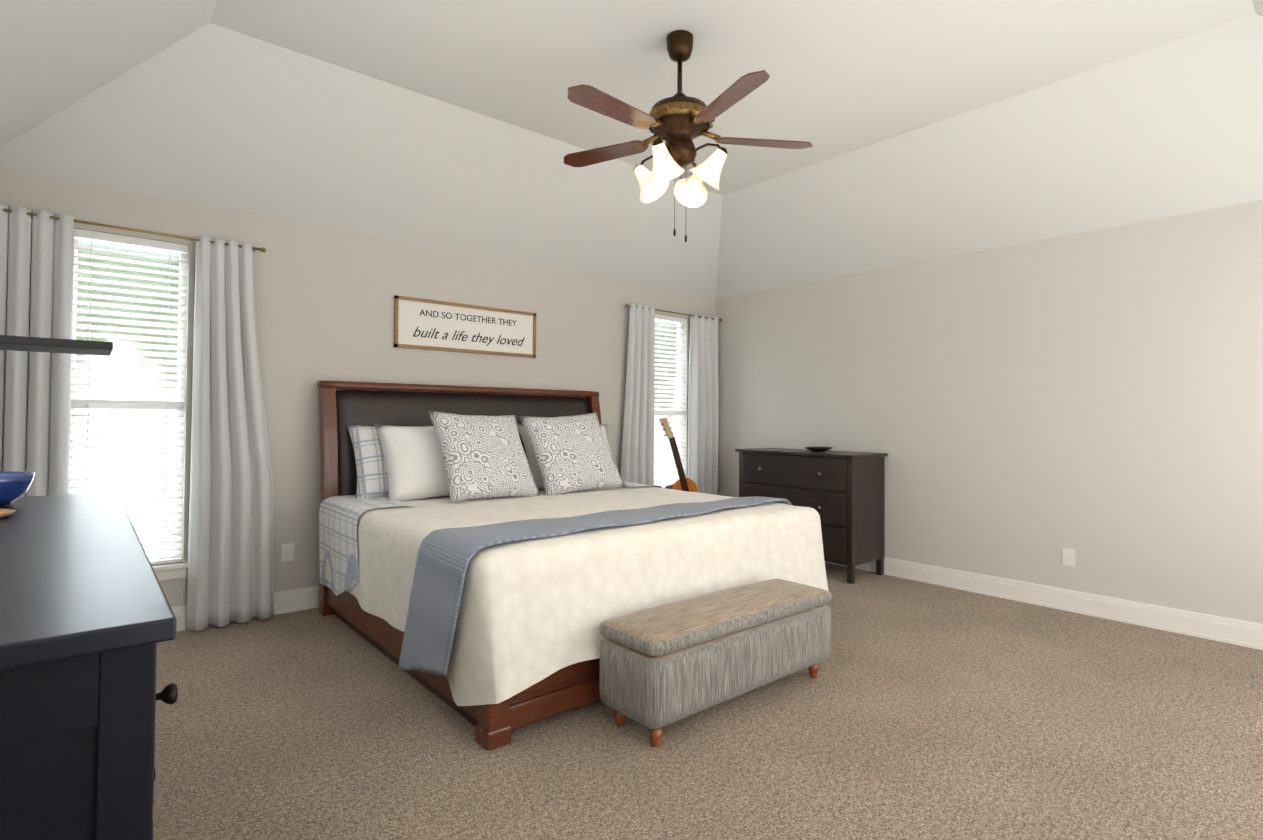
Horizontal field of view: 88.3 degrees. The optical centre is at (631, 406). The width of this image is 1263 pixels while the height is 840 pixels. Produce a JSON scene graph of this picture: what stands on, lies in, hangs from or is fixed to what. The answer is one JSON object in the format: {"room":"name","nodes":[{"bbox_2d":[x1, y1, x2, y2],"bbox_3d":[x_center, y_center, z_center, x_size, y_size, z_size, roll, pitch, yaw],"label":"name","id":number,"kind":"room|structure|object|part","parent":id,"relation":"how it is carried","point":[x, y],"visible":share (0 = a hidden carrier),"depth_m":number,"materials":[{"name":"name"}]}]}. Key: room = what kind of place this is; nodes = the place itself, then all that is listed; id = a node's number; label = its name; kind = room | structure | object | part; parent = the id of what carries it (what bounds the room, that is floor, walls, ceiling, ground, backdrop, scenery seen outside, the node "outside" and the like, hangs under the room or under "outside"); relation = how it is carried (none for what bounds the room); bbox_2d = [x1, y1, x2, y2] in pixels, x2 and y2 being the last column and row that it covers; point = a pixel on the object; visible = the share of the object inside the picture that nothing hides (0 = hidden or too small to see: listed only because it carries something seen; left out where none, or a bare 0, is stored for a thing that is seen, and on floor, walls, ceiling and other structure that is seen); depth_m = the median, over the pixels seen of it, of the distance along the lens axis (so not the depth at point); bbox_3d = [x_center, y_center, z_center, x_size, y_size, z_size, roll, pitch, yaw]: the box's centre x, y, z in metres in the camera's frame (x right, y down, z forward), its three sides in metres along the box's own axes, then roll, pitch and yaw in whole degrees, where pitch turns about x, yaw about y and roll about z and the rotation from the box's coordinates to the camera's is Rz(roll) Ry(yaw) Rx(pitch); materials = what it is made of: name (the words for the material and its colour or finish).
{"room":"bedroom","nodes":[
{"label":"bedroom","id":0,"kind":"room"},
{"bbox_2d":[0,168,714,607],"bbox_3d":[-1.226,0.077,4.915,5.560,2.440,0.120,1,-1,-40],"label":"wall","id":1,"kind":"structure","parent":0,"point":[324,301],"depth_m":4.25,"materials":[{"name":"paint"}]},
{"bbox_2d":[69,238,187,560],"bbox_3d":[-2.800,-0.028,3.618,0.520,1.820,0.050,1,-1,-40],"label":"window","id":2,"kind":"structure","parent":1,"relation":"in","point":[130,350],"depth_m":3.68,"materials":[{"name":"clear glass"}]},
{"bbox_2d":[68,228,187,564],"bbox_3d":[-2.766,-0.029,3.579,0.512,1.814,0.048,1,-1,-40],"label":"window blind","id":3,"kind":"object","parent":2,"relation":"attached to","point":[127,241],"visible":0.67,"depth_m":3.60,"materials":[{"name":"white plastic"}]},
{"bbox_3d":[-2.800,-0.028,3.618,0.520,1.820,0.050,1,-1,-40],"label":"left window sash","id":4,"kind":"part","parent":2,"relation":"part of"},
{"bbox_2d":[0,204,273,630],"bbox_3d":[-2.663,0.137,3.532,1.333,2.226,0.134,1,-1,-40],"label":"curtains","id":5,"kind":"object","parent":1,"relation":"hanging from","point":[230,575],"visible":0.88,"depth_m":3.69,"materials":[{"name":"grey fabric"}]},
{"bbox_3d":[-2.697,-0.953,3.537,1.250,0.032,0.100,1,-1,-40],"label":"rod","id":6,"kind":"part","parent":5,"relation":"part of","materials":[{"name":"gold metal"}]},
{"bbox_2d":[152,561,187,580],"bbox_3d":[-2.763,0.924,3.551,0.580,0.085,0.105,1,-1,-40],"label":"window ledge","id":7,"kind":"object","parent":1,"relation":"attached to","point":[170,571],"visible":0.08,"depth_m":3.65,"materials":[{"name":"white wood"}]},
{"bbox_2d":[171,586,318,630],"bbox_3d":[-1.190,1.228,4.842,5.320,0.135,0.020,1,-1,-40],"label":"baseboard","id":8,"kind":"structure","parent":1,"relation":"attached to","point":[293,600],"depth_m":4.05,"materials":[{"name":"white wood"}]},
{"bbox_2d":[282,543,293,561],"bbox_3d":[-2.138,0.905,4.051,0.070,0.114,0.008,1,-1,-40],"label":"electrical outlet","id":9,"kind":"object","parent":1,"relation":"attached to","point":[287,552],"visible":1,"depth_m":4.05,"materials":[{"name":"plastic"}]},
{"bbox_2d":[394,295,535,357],"bbox_3d":[-1.201,-0.582,4.848,1.130,0.355,0.022,1,-1,-40],"label":"sign","id":10,"kind":"object","parent":1,"relation":"attached to","point":[426,324],"visible":1,"depth_m":4.80,"materials":[{"name":"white wood"}]},
{"bbox_2d":[621,303,721,494],"bbox_3d":[0.395,0.205,6.120,1.273,2.226,0.130,1,-1,-40],"label":"curtains","id":11,"kind":"object","parent":1,"relation":"hanging from","point":[637,459],"visible":0.77,"depth_m":5.92,"materials":[{"name":"grey fabric"}]},
{"bbox_3d":[0.403,-0.885,6.158,1.250,0.032,0.100,1,-1,-40],"label":"rod","id":12,"kind":"part","parent":11,"relation":"part of","materials":[{"name":"gold metal"}]},
{"bbox_2d":[0,0,1262,298],"bbox_3d":[0.416,-1.511,3.014,5.560,0.696,5.170,1,-1,-40],"label":"ceiling","id":13,"kind":"structure","parent":0,"point":[936,128],"depth_m":3.60,"materials":[{"name":"paint"}]},
{"bbox_2d":[564,30,812,241],"bbox_3d":[0.198,-1.300,3.120,1.250,1.001,1.292,1,-1,-40],"label":"ceiling fan","id":14,"kind":"object","parent":13,"relation":"hanging from","point":[678,121],"visible":1,"depth_m":3.08,"materials":[{"name":"brown wood"}]},
{"bbox_3d":[0.234,-1.481,3.167,0.300,0.638,0.300,1,-1,-40],"label":"motor","id":15,"kind":"part","parent":14,"relation":"part of","materials":[{"name":"brown metal"}]},
{"bbox_2d":[153,563,1262,839],"bbox_3d":[0.394,1.307,2.966,5.560,0.060,5.170,1,-1,-40],"label":"floor","id":16,"kind":"structure","parent":0,"point":[919,711],"depth_m":2.44,"materials":[{"name":"carpet"}]},
{"bbox_2d":[0,492,177,839],"bbox_3d":[-1.401,0.761,1.414,0.538,0.950,1.850,1,-1,-40],"label":"dresser","id":17,"kind":"object","parent":16,"relation":"on","point":[88,621],"visible":1,"depth_m":0.86,"materials":[{"name":"wood"}]},
{"bbox_2d":[0,509,15,517],"bbox_3d":[-1.705,0.280,1.666,0.190,0.014,0.190,1,-1,-40],"label":"dish","id":18,"kind":"object","parent":17,"relation":"on","point":[5,512],"visible":0.95,"depth_m":1.71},
{"bbox_2d":[0,472,34,505],"bbox_3d":[-1.891,0.244,1.902,0.216,0.092,0.216,1,-1,-40],"label":"bowl","id":19,"kind":"object","parent":17,"relation":"on","point":[14,486],"visible":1,"depth_m":1.90,"materials":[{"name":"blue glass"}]},
{"bbox_2d":[317,381,827,750],"bbox_3d":[-0.419,0.565,3.925,2.297,1.443,2.344,1,-1,-40],"label":"bed","id":20,"kind":"object","parent":16,"relation":"on","point":[490,562],"visible":0.92,"depth_m":3.27,"materials":[{"name":"beige fabric"}]},
{"bbox_3d":[-1.904,0.577,4.071,0.077,1.400,0.179,1,-1,-40],"label":"post","id":21,"kind":"part","parent":20,"relation":"part of","materials":[{"name":"brown wood"}]},
{"bbox_2d":[325,486,827,705],"bbox_3d":[-0.320,0.872,3.830,2.233,0.612,2.076,1,-1,-40],"label":"quilt","id":22,"kind":"object","parent":20,"relation":"on","point":[532,609],"depth_m":2.98,"materials":[{"name":"beige fabric"}]},
{"bbox_3d":[-0.311,0.613,5.419,0.077,1.400,0.179,1,-1,-40],"label":"post","id":23,"kind":"part","parent":20,"relation":"part of","materials":[{"name":"brown wood"}]},
{"bbox_2d":[398,496,790,676],"bbox_3d":[0.051,0.849,3.363,2.297,0.624,0.591,1,-1,-40],"label":"throw","id":24,"kind":"object","parent":20,"relation":"on","point":[439,639],"depth_m":2.69,"materials":[{"name":"fabric"}]},
{"bbox_2d":[659,417,697,491],"bbox_3d":[0.508,0.708,5.781,0.434,1.229,0.396,1,-1,-40],"label":"guitar","id":25,"kind":"object","parent":16,"relation":"on","point":[682,483],"visible":0.25,"depth_m":5.77,"materials":[{"name":"brown wood"}]},
{"bbox_2d":[599,578,831,747],"bbox_3d":[0.410,1.058,2.838,1.162,0.433,0.342,1,-1,-40],"label":"bench","id":26,"kind":"object","parent":16,"relation":"on","point":[664,665],"visible":1,"depth_m":2.58,"materials":[{"name":"fabric"}]},
{"bbox_3d":[0.411,0.883,2.841,1.162,0.083,0.342,1,-1,-40],"label":"lid","id":27,"kind":"part","parent":26,"relation":"part of","materials":[{"name":"fabric"}]},
{"bbox_2d":[735,448,887,583],"bbox_3d":[1.455,0.846,5.407,0.525,0.960,1.144,1,-1,-40],"label":"dresser","id":28,"kind":"object","parent":16,"relation":"on","point":[842,493],"visible":0.75,"depth_m":5.04,"materials":[{"name":"black wood"}]},
{"bbox_2d":[805,447,832,450],"bbox_3d":[1.540,0.348,5.354,0.288,0.034,0.196,1,-1,-40],"label":"dish","id":29,"kind":"object","parent":28,"relation":"on","point":[818,448],"visible":1,"depth_m":5.28,"materials":[{"name":"ceramic"}]},
{"bbox_2d":[715,200,1262,623],"bbox_3d":[2.481,0.103,4.743,0.120,2.440,5.170,1,-1,-40],"label":"wall","id":30,"kind":"structure","parent":0,"point":[1026,412],"depth_m":4.30,"materials":[{"name":"paint"}]},
{"bbox_2d":[825,557,1262,649],"bbox_3d":[2.418,1.254,4.679,0.020,0.135,4.930,1,-1,-40],"label":"baseboard","id":31,"kind":"structure","parent":30,"relation":"attached to","point":[1226,630],"depth_m":4.12,"materials":[{"name":"white wood"}]},
{"bbox_2d":[1062,548,1074,566],"bbox_3d":[2.829,0.972,4.210,0.008,0.114,0.070,1,-1,-40],"label":"electrical outlet","id":32,"kind":"object","parent":30,"relation":"attached to","point":[1068,556],"visible":1,"depth_m":4.21,"materials":[{"name":"plastic"}]},
{"bbox_3d":[0.292,1.140,6.189,0.520,0.380,0.120,1,-1,-40],"label":"wall","id":33,"kind":"structure","parent":0,"visible":0},
{"bbox_2d":[654,320,681,477],"bbox_3d":[0.285,0.041,6.227,0.520,1.820,0.050,1,-1,-40],"label":"window","id":34,"kind":"structure","parent":33,"relation":"in","point":[666,389],"depth_m":6.37,"materials":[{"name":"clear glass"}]},
{"bbox_3d":[0.285,0.041,6.227,0.520,1.820,0.050,1,-1,-40],"label":"right window sash","id":35,"kind":"part","parent":34,"relation":"part of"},
{"bbox_2d":[654,314,685,487],"bbox_3d":[0.319,0.039,6.187,0.512,1.814,0.048,1,-1,-40],"label":"window blind","id":36,"kind":"object","parent":34,"relation":"attached to","point":[679,379],"visible":0.65,"depth_m":6.21,"materials":[{"name":"white plastic"}]},
{"bbox_3d":[-1.672,0.011,1.231,0.120,2.440,5.170,1,-1,-40],"label":"wall","id":37,"kind":"structure","parent":0,"visible":0},
{"bbox_2d":[0,335,112,355],"bbox_3d":[-1.434,-0.143,1.415,0.473,0.018,0.200,1,-1,-40],"label":"wall shelf","id":38,"kind":"object","parent":37,"relation":"attached to","point":[36,344],"visible":1,"depth_m":1.45,"materials":[{"name":"black plastic"}]},
{"label":"outside","id":39,"kind":"structure","parent":0,"visible":0},
{"bbox_2d":[73,239,676,553],"bbox_3d":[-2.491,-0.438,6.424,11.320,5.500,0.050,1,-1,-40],"label":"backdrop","id":40,"kind":"structure","parent":39,"point":[95,244],"depth_m":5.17,"materials":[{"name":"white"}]}
]}

